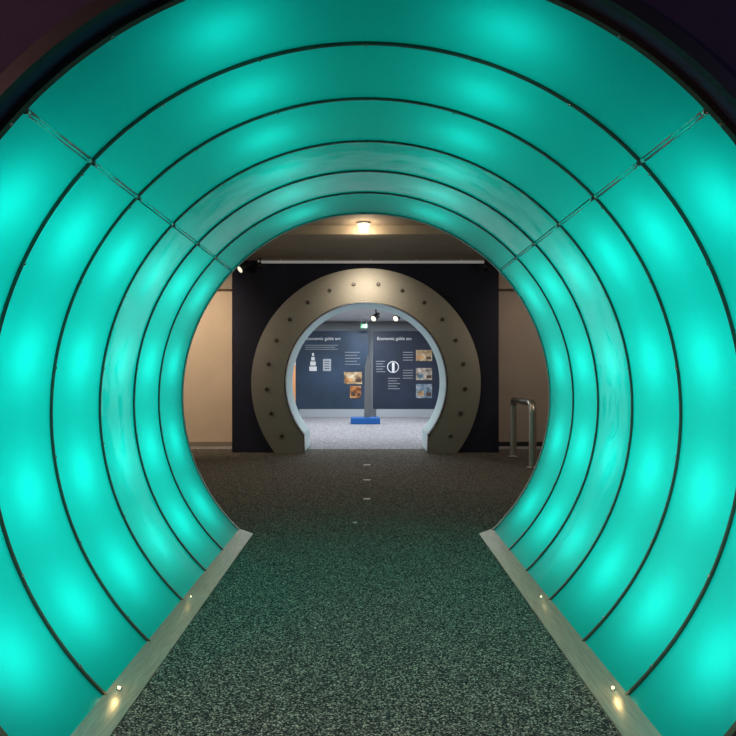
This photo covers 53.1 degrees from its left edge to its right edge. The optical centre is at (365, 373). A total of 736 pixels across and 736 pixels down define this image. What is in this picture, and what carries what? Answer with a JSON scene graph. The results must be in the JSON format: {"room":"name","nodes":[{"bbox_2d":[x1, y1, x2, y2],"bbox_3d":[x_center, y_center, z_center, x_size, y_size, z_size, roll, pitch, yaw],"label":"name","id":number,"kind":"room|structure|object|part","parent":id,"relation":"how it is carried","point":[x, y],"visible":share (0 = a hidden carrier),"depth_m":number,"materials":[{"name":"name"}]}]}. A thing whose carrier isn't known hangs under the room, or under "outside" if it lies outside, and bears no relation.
{"room":"museum exhibit tunnel","nodes":[
{"label":"museum exhibit tunnel","id":0,"kind":"room"},
{"bbox_2d":[183,290,231,441],"bbox_3d":[-3.620,-0.347,13.450,2.760,3.320,0.100,0,0,0],"label":"wall","id":1,"kind":"structure","parent":0,"point":[207,394],"depth_m":13.40,"materials":[{"name":"beige paint"}]},
{"bbox_2d":[189,442,231,445],"bbox_3d":[-3.625,1.272,13.390,2.750,0.080,0.020,0,0,0],"label":"baseboard","id":2,"kind":"structure","parent":1,"relation":"attached to","point":[190,443],"depth_m":13.38,"materials":[{"name":"beige wood"}]},
{"bbox_2d":[218,274,231,289],"bbox_3d":[-3.625,-1.768,13.300,2.750,0.480,0.200,0,0,0],"label":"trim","id":3,"kind":"structure","parent":1,"relation":"attached to","point":[227,285],"depth_m":13.20,"materials":[{"name":"beige paint"}]},
{"bbox_2d":[298,322,417,415],"bbox_3d":[0.000,-0.188,23.150,10.000,3.000,0.100,0,0,0],"label":"wall","id":4,"kind":"structure","parent":0,"point":[325,326],"depth_m":23.10,"materials":[{"name":"grey paint"}]},
{"bbox_2d":[246,225,483,259],"bbox_3d":[0.000,-1.948,11.100,10.000,0.120,2.300,0,0,0],"label":"ceiling beam","id":5,"kind":"structure","parent":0,"point":[305,242],"depth_m":10.82,"materials":[{"name":"beige paint"}]},
{"bbox_2d":[357,221,369,231],"bbox_3d":[-0.030,-1.948,9.750,0.170,0.120,0.170,0,0,0],"label":"recessed light","id":6,"kind":"object","parent":5,"relation":"in","point":[363,225],"depth_m":9.70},
{"bbox_2d":[232,260,498,452],"bbox_3d":[-0.010,-0.347,12.910,4.460,3.320,1.180,0,0,0],"label":"wall","id":7,"kind":"structure","parent":0,"point":[472,291],"depth_m":12.32,"materials":[{"name":"paint"}]},
{"bbox_2d":[111,416,620,735],"bbox_3d":[0.000,1.363,10.100,10.000,0.100,26.200,0,0,0],"label":"floor","id":8,"kind":"structure","parent":0,"point":[401,619],"depth_m":4.02,"materials":[{"name":"carpet"}]},
{"bbox_2d":[70,529,252,735],"bbox_3d":[-0.985,1.288,4.140,0.120,0.044,3.780,0,0,0],"label":"curb","id":9,"kind":"object","parent":8,"relation":"on","point":[105,716],"visible":1,"depth_m":3.40,"materials":[{"name":"metal"}]},
{"bbox_2d":[0,114,102,735],"bbox_3d":[-1.246,0.235,2.623,0.508,2.156,0.585,0,0,0],"label":"panel","id":10,"kind":"object","parent":9,"relation":"on","point":[43,693],"visible":0.96,"depth_m":2.70,"materials":[{"name":"teal plastic"}]},
{"bbox_2d":[23,110,31,116],"bbox_3d":[-1.085,-0.839,2.360,0.022,0.022,0.024,0,0,0],"label":"clip","id":11,"kind":"object","parent":10,"relation":"attached to","point":[28,113],"visible":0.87,"depth_m":2.35,"materials":[{"name":"silver metal"}]},
{"bbox_2d":[24,112,86,160],"bbox_3d":[-1.091,-0.834,2.623,0.007,0.007,0.561,0,0,0],"label":"rod","id":12,"kind":"object","parent":10,"relation":"attached to","point":[30,117],"visible":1,"depth_m":2.59,"materials":[{"name":"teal metal"}]},
{"bbox_2d":[0,165,145,691],"bbox_3d":[-1.246,0.235,3.208,0.508,2.156,0.585,0,0,0],"label":"panel","id":13,"kind":"object","parent":9,"relation":"on","point":[45,547],"visible":0.96,"depth_m":3.19,"materials":[{"name":"teal plastic"}]},
{"bbox_2d":[92,164,133,196],"bbox_3d":[-1.091,-0.834,3.208,0.007,0.007,0.561,0,0,0],"label":"rod","id":14,"kind":"object","parent":13,"relation":"attached to","point":[98,169],"visible":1,"depth_m":3.18,"materials":[{"name":"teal metal"}]},
{"bbox_2d":[53,200,180,638],"bbox_3d":[-1.246,0.235,3.820,0.508,2.156,0.640,0,0,0],"label":"panel","id":15,"kind":"object","parent":9,"relation":"on","point":[104,535],"visible":0.96,"depth_m":3.80,"materials":[{"name":"teal plastic"}]},
{"bbox_2d":[137,199,169,223],"bbox_3d":[-1.091,-0.834,3.820,0.006,0.006,0.616,0,0,0],"label":"rod","id":16,"kind":"object","parent":15,"relation":"attached to","point":[137,199],"visible":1,"depth_m":3.81,"materials":[{"name":"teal metal"}]},
{"bbox_2d":[101,227,203,597],"bbox_3d":[-1.246,0.235,4.445,0.508,2.156,0.610,0,0,0],"label":"panel","id":17,"kind":"object","parent":9,"relation":"on","point":[144,518],"visible":0.98,"depth_m":4.43,"materials":[{"name":"teal plastic"}]},
{"bbox_2d":[135,246,221,568],"bbox_3d":[-1.246,0.235,5.035,0.508,2.156,0.570,0,0,0],"label":"panel","id":18,"kind":"object","parent":9,"relation":"on","point":[188,530],"visible":0.98,"depth_m":5.03,"materials":[{"name":"teal plastic"}]},
{"bbox_2d":[160,260,237,547],"bbox_3d":[-1.246,0.235,5.660,0.508,2.156,0.680,0,0,0],"label":"panel","id":19,"kind":"object","parent":9,"relation":"on","point":[191,486],"visible":0.98,"depth_m":5.65,"materials":[{"name":"teal plastic"}]},
{"bbox_2d":[292,361,295,402],"bbox_3d":[-2.090,0.438,19.630,0.420,1.750,0.100,0,0,0],"label":"display board","id":20,"kind":"object","parent":8,"relation":"on","point":[294,370],"visible":0.03,"depth_m":19.60,"materials":[{"name":"brown"}]},
{"bbox_2d":[296,331,367,416],"bbox_3d":[-1.030,0.000,22.521,2.213,2.625,0.078,0,0,0],"label":"panel","id":21,"kind":"object","parent":8,"relation":"on","point":[330,365],"visible":0.98,"depth_m":22.50,"materials":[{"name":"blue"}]},
{"bbox_2d":[344,372,361,383],"bbox_3d":[-0.397,0.122,22.491,0.549,0.366,0.008,0,0,0],"label":"photo","id":22,"kind":"object","parent":21,"relation":"attached to","point":[349,377],"depth_m":22.49},
{"bbox_2d":[350,386,360,397],"bbox_3d":[-0.321,0.549,22.491,0.336,0.366,0.008,0,0,0],"label":"photo","id":23,"kind":"object","parent":21,"relation":"attached to","point":[355,391],"depth_m":22.49},
{"bbox_2d":[351,356,379,423],"bbox_3d":[-0.015,0.403,19.500,0.770,1.820,0.600,0,0,0],"label":"display stand","id":24,"kind":"object","parent":8,"relation":"on","point":[366,419],"visible":1,"depth_m":19.40,"materials":[{"name":"blue"}]},
{"bbox_3d":[0.040,0.318,19.425,0.180,1.650,0.050,0,0,0],"label":"upright blade","id":25,"kind":"part","parent":24,"relation":"part of","materials":[{"name":"grey"}]},
{"bbox_2d":[251,268,480,452],"bbox_3d":[0.000,-0.219,12.230,3.800,3.063,0.160,0,0,0],"label":"archway","id":26,"kind":"object","parent":8,"relation":"on","point":[323,295],"visible":1,"depth_m":12.20,"materials":[{"name":"metal"}]},
{"bbox_2d":[286,303,445,450],"bbox_3d":[0.000,0.056,12.920,2.697,2.513,1.200,0,0,0],"label":"trim","id":27,"kind":"structure","parent":26,"relation":"attached to","point":[289,379],"depth_m":12.97,"materials":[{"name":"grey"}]},
{"bbox_2d":[50,97,681,641],"bbox_3d":[0.000,-0.006,3.500,3.020,2.632,0.014,0,0,0],"label":"rib","id":28,"kind":"object","parent":8,"relation":"on","point":[173,164],"visible":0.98,"depth_m":3.49,"materials":[{"name":"grey metal"}]},
{"bbox_2d":[140,100,591,221],"bbox_3d":[0.000,-1.078,3.820,2.180,0.469,0.640,0,0,0],"label":"panel","id":29,"kind":"object","parent":28,"relation":"attached to","point":[247,145],"visible":0.97,"depth_m":3.80,"materials":[{"name":"teal plastic"}]},
{"bbox_2d":[139,197,171,222],"bbox_3d":[-1.081,-0.844,3.820,0.006,0.006,0.616,0,0,0],"label":"rod","id":30,"kind":"object","parent":29,"relation":"attached to","point":[139,197],"visible":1,"depth_m":3.79,"materials":[{"name":"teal metal"}]},
{"bbox_2d":[560,197,592,222],"bbox_3d":[1.081,-0.844,3.820,0.006,0.006,0.616,0,0,0],"label":"rod","id":31,"kind":"object","parent":29,"relation":"attached to","point":[592,197],"visible":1,"depth_m":3.79,"materials":[{"name":"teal metal"}]},
{"bbox_2d":[99,140,632,599],"bbox_3d":[0.000,-0.006,4.140,3.020,2.632,0.014,0,0,0],"label":"rib","id":32,"kind":"object","parent":8,"relation":"on","point":[349,141],"visible":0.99,"depth_m":4.13,"materials":[{"name":"grey metal"}]},
{"bbox_2d":[175,143,556,241],"bbox_3d":[0.000,-1.078,4.445,2.180,0.469,0.610,0,0,0],"label":"panel","id":33,"kind":"object","parent":32,"relation":"attached to","point":[208,212],"visible":0.98,"depth_m":4.43,"materials":[{"name":"teal plastic"}]},
{"bbox_2d":[133,170,598,570],"bbox_3d":[0.000,-0.006,4.750,3.020,2.632,0.014,0,0,0],"label":"rib","id":34,"kind":"object","parent":8,"relation":"on","point":[352,171],"visible":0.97,"depth_m":4.74,"materials":[{"name":"grey metal"}]},
{"bbox_2d":[200,172,531,255],"bbox_3d":[0.000,-1.078,5.035,2.180,0.469,0.570,0,0,0],"label":"panel","id":35,"kind":"object","parent":34,"relation":"attached to","point":[271,203],"visible":1,"depth_m":5.03,"materials":[{"name":"teal plastic"}]},
{"bbox_2d":[158,192,573,549],"bbox_3d":[0.000,-0.006,5.320,3.020,2.632,0.014,0,0,0],"label":"rib","id":36,"kind":"object","parent":8,"relation":"on","point":[282,210],"visible":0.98,"depth_m":5.31,"materials":[{"name":"grey metal"}]},
{"bbox_2d":[218,194,513,268],"bbox_3d":[0.000,-1.078,5.660,2.180,0.469,0.680,0,0,0],"label":"panel","id":37,"kind":"object","parent":36,"relation":"attached to","point":[271,227],"visible":1,"depth_m":5.65,"materials":[{"name":"teal plastic"}]},
{"bbox_2d":[181,212,550,529],"bbox_3d":[0.000,-0.006,6.000,3.020,2.632,0.028,0,0,0],"label":"rib","id":38,"kind":"object","parent":8,"relation":"on","point":[332,216],"visible":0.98,"depth_m":5.99,"materials":[{"name":"metal"}]},
{"bbox_2d":[0,41,735,694],"bbox_3d":[0.000,-0.006,2.915,3.020,2.632,0.014,0,0,0],"label":"rib","id":39,"kind":"object","parent":8,"relation":"on","point":[96,686],"visible":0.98,"depth_m":2.91,"materials":[{"name":"grey metal"}]},
{"bbox_2d":[95,46,636,193],"bbox_3d":[0.000,-1.078,3.208,2.180,0.469,0.585,0,0,0],"label":"panel","id":40,"kind":"object","parent":39,"relation":"attached to","point":[224,101],"visible":0.98,"depth_m":3.18,"materials":[{"name":"teal plastic"}]},
{"bbox_2d":[94,161,138,195],"bbox_3d":[-1.081,-0.844,3.208,0.010,0.011,0.561,0,0,0],"label":"rod","id":41,"kind":"object","parent":40,"relation":"attached to","point":[99,165],"visible":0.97,"depth_m":3.18,"materials":[{"name":"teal metal"}]},
{"bbox_2d":[596,161,637,194],"bbox_3d":[1.081,-0.844,3.208,0.007,0.007,0.561,0,0,0],"label":"rod","id":42,"kind":"object","parent":40,"relation":"attached to","point":[631,166],"visible":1,"depth_m":3.17,"materials":[{"name":"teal metal"}]},
{"bbox_2d":[0,0,735,735],"bbox_3d":[0.000,-0.006,2.330,3.020,2.632,0.028,0,0,0],"label":"rib","id":43,"kind":"object","parent":8,"relation":"on","point":[45,83],"visible":1,"depth_m":2.32,"materials":[{"name":"grey metal"}]},
{"bbox_2d":[29,0,703,157],"bbox_3d":[0.000,-1.078,2.623,2.180,0.469,0.585,0,0,0],"label":"panel","id":44,"kind":"object","parent":43,"relation":"attached to","point":[187,42],"visible":0.98,"depth_m":2.63,"materials":[{"name":"teal plastic"}]},
{"bbox_2d":[26,108,92,159],"bbox_3d":[-1.081,-0.844,2.623,0.010,0.011,0.561,0,0,0],"label":"rod","id":45,"kind":"object","parent":44,"relation":"attached to","point":[36,116],"visible":1,"depth_m":2.58,"materials":[{"name":"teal metal"}]},
{"bbox_2d":[639,109,704,159],"bbox_3d":[1.081,-0.844,2.623,0.007,0.007,0.561,0,0,0],"label":"rod","id":46,"kind":"object","parent":44,"relation":"attached to","point":[698,114],"visible":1,"depth_m":2.59,"materials":[{"name":"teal metal"}]},
{"bbox_2d":[373,331,439,416],"bbox_3d":[1.313,0.000,22.521,2.198,2.625,0.078,0,0,0],"label":"panel","id":47,"kind":"object","parent":8,"relation":"on","point":[406,382],"visible":1,"depth_m":22.50,"materials":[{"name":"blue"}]},
{"bbox_2d":[416,350,431,360],"bbox_3d":[1.770,-0.565,22.491,0.488,0.336,0.008,0,0,0],"label":"photo","id":48,"kind":"object","parent":47,"relation":"attached to","point":[421,355],"depth_m":22.49,"materials":[{"name":"brown"}]},
{"bbox_2d":[416,368,431,379],"bbox_3d":[1.770,0.000,22.491,0.488,0.366,0.008,0,0,0],"label":"photo","id":49,"kind":"object","parent":47,"relation":"attached to","point":[421,373],"depth_m":22.49,"materials":[{"name":"multicoloured"}]},
{"bbox_2d":[416,384,431,397],"bbox_3d":[1.770,0.519,22.491,0.488,0.427,0.008,0,0,0],"label":"photo","id":50,"kind":"object","parent":47,"relation":"attached to","point":[422,390],"depth_m":22.49,"materials":[{"name":"multicoloured"}]},
{"bbox_2d":[508,396,535,467],"bbox_3d":[2.340,0.832,11.025,0.170,0.962,1.520,0,0,0],"label":"handrail","id":51,"kind":"object","parent":8,"relation":"on","point":[531,404],"visible":0.97,"depth_m":10.52,"materials":[{"name":"grey"}]},
{"bbox_2d":[479,529,661,735],"bbox_3d":[0.985,1.288,4.140,0.120,0.044,3.780,0,0,0],"label":"curb","id":52,"kind":"object","parent":8,"relation":"on","point":[626,716],"visible":1,"depth_m":3.40,"materials":[{"name":"metal"}]},
{"bbox_2d":[494,260,571,547],"bbox_3d":[1.246,0.235,5.660,0.508,2.156,0.680,0,0,0],"label":"panel","id":53,"kind":"object","parent":52,"relation":"on","point":[540,486],"visible":0.98,"depth_m":5.65,"materials":[{"name":"teal plastic"}]},
{"bbox_2d":[510,246,596,568],"bbox_3d":[1.246,0.235,5.035,0.508,2.156,0.570,0,0,0],"label":"panel","id":54,"kind":"object","parent":52,"relation":"on","point":[543,530],"visible":0.98,"depth_m":5.03,"materials":[{"name":"teal plastic"}]},
{"bbox_2d":[528,227,630,597],"bbox_3d":[1.246,0.235,4.445,0.508,2.156,0.610,0,0,0],"label":"panel","id":55,"kind":"object","parent":52,"relation":"on","point":[587,518],"visible":0.97,"depth_m":4.43,"materials":[{"name":"teal plastic"}]},
{"bbox_2d":[551,200,678,638],"bbox_3d":[1.246,0.235,3.820,0.508,2.156,0.640,0,0,0],"label":"panel","id":56,"kind":"object","parent":52,"relation":"on","point":[627,535],"visible":0.96,"depth_m":3.80,"materials":[{"name":"teal plastic"}]},
{"bbox_2d":[562,199,594,223],"bbox_3d":[1.091,-0.834,3.820,0.006,0.006,0.616,0,0,0],"label":"rod","id":57,"kind":"object","parent":56,"relation":"attached to","point":[594,199],"visible":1,"depth_m":3.81,"materials":[{"name":"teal metal"}]},
{"bbox_2d":[586,166,735,691],"bbox_3d":[1.246,0.235,3.208,0.508,2.156,0.585,0,0,0],"label":"panel","id":58,"kind":"object","parent":52,"relation":"on","point":[686,547],"visible":0.96,"depth_m":3.19,"materials":[{"name":"teal plastic"}]},
{"bbox_2d":[596,164,640,198],"bbox_3d":[1.091,-0.834,3.208,0.010,0.011,0.561,0,0,0],"label":"rod","id":59,"kind":"object","parent":58,"relation":"attached to","point":[634,168],"visible":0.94,"depth_m":3.18,"materials":[{"name":"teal metal"}]},
{"bbox_2d":[629,114,735,735],"bbox_3d":[1.246,0.235,2.623,0.508,2.156,0.585,0,0,0],"label":"panel","id":60,"kind":"object","parent":52,"relation":"on","point":[691,691],"visible":0.96,"depth_m":2.70,"materials":[{"name":"teal plastic"}]},
{"bbox_2d":[642,112,708,163],"bbox_3d":[1.091,-0.834,2.623,0.010,0.011,0.561,0,0,0],"label":"rod","id":61,"kind":"object","parent":60,"relation":"attached to","point":[697,120],"visible":0.94,"depth_m":2.59,"materials":[{"name":"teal metal"}]},
{"bbox_2d":[700,109,706,116],"bbox_3d":[1.085,-0.839,2.360,0.022,0.022,0.024,0,0,0],"label":"clip","id":62,"kind":"object","parent":60,"relation":"attached to","point":[703,112],"visible":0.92,"depth_m":2.35,"materials":[{"name":"silver metal"}]},
{"bbox_2d":[306,214,425,224],"bbox_3d":[0.000,-2.058,5.250,10.000,0.100,16.500,0,0,0],"label":"ceiling","id":63,"kind":"structure","parent":0,"point":[348,219],"depth_m":9.64,"materials":[{"name":"beige paint"}]},
{"bbox_2d":[237,261,249,272],"bbox_3d":[-1.984,-1.796,11.987,0.213,0.312,0.131,0,0,-31],"label":"track spotlight","id":64,"kind":"object","parent":63,"relation":"hanging from","point":[241,268],"visible":0.68,"depth_m":11.95,"materials":[{"name":"black plastic"}]},
{"bbox_2d":[257,258,264,269],"bbox_3d":[-1.717,-1.797,12.009,0.136,0.213,0.087,0,0,-31],"label":"track spotlight","id":65,"kind":"object","parent":63,"relation":"hanging from","point":[259,264],"visible":0.98,"depth_m":11.98,"materials":[{"name":"black plastic"}]},
{"bbox_2d":[258,259,483,262],"bbox_3d":[0.082,-1.855,12.150,3.726,0.065,0.048,0,0,0],"label":"track","id":66,"kind":"object","parent":63,"relation":"attached to","point":[280,261],"visible":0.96,"depth_m":12.13,"materials":[{"name":"white metal"}]},
{"bbox_2d":[483,258,489,270],"bbox_3d":[1.954,-1.778,12.006,0.088,0.212,0.140,0,0,40],"label":"track spotlight","id":67,"kind":"object","parent":63,"relation":"hanging from","point":[486,267],"visible":0.89,"depth_m":11.98,"materials":[{"name":"black plastic"}]},
{"bbox_2d":[324,309,407,321],"bbox_3d":[0.000,-1.688,18.350,10.000,0.100,9.700,0,0,0],"label":"ceiling","id":68,"kind":"structure","parent":0,"point":[347,316],"depth_m":20.99,"materials":[{"name":"white"}]},
{"bbox_2d":[355,316,370,317],"bbox_3d":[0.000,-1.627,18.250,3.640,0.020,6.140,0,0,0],"label":"ceiling light panel","id":69,"kind":"object","parent":68,"relation":"attached to","point":[355,316],"depth_m":20.92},
{"bbox_2d":[361,319,366,327],"bbox_3d":[-0.060,-1.503,22.023,0.200,0.270,0.054,0,0,0],"label":"exit sign","id":70,"kind":"object","parent":68,"relation":"hanging from","point":[362,325],"visible":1,"depth_m":22.00,"materials":[{"name":"green plastic"}]},
{"bbox_2d":[371,309,379,321],"bbox_3d":[0.230,-1.429,17.490,0.167,0.386,0.266,0,0,36],"label":"track spotlight","id":71,"kind":"object","parent":68,"relation":"hanging from","point":[376,315],"visible":0.72,"depth_m":17.43,"materials":[{"name":"black plastic"}]},
{"bbox_2d":[393,315,400,321],"bbox_3d":[0.753,-1.429,17.490,0.167,0.386,0.266,0,0,36],"label":"track spotlight","id":72,"kind":"object","parent":68,"relation":"hanging from","point":[396,318],"visible":0.54,"depth_m":17.41,"materials":[{"name":"black plastic"}]},
{"bbox_2d":[0,0,735,126],"bbox_3d":[0.000,-0.343,2.290,10.000,3.329,0.080,0,0,0],"label":"rim","id":73,"kind":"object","parent":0,"point":[711,23],"depth_m":2.25,"materials":[{"name":"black paint"}]},
{"bbox_2d":[0,0,735,108],"bbox_3d":[0.000,-0.027,2.235,3.100,2.672,0.030,0,0,0],"label":"trim","id":74,"kind":"structure","parent":73,"relation":"attached to","point":[94,11],"depth_m":2.22,"materials":[{"name":"black"}]},
{"bbox_2d":[499,290,548,441],"bbox_3d":[3.610,-0.347,13.450,2.780,3.320,0.100,0,0,0],"label":"wall","id":75,"kind":"structure","parent":0,"point":[522,366],"depth_m":13.40,"materials":[{"name":"beige paint"}]},
{"bbox_2d":[499,272,513,289],"bbox_3d":[3.615,-1.768,13.300,2.770,0.480,0.200,0,0,0],"label":"trim","id":76,"kind":"structure","parent":75,"relation":"attached to","point":[503,284],"depth_m":13.20,"materials":[{"name":"beige paint"}]},
{"bbox_2d":[499,442,542,445],"bbox_3d":[3.615,1.272,13.390,2.770,0.080,0.020,0,0,0],"label":"baseboard","id":77,"kind":"structure","parent":75,"relation":"attached to","point":[500,443],"depth_m":13.38,"materials":[{"name":"black"}]}
]}

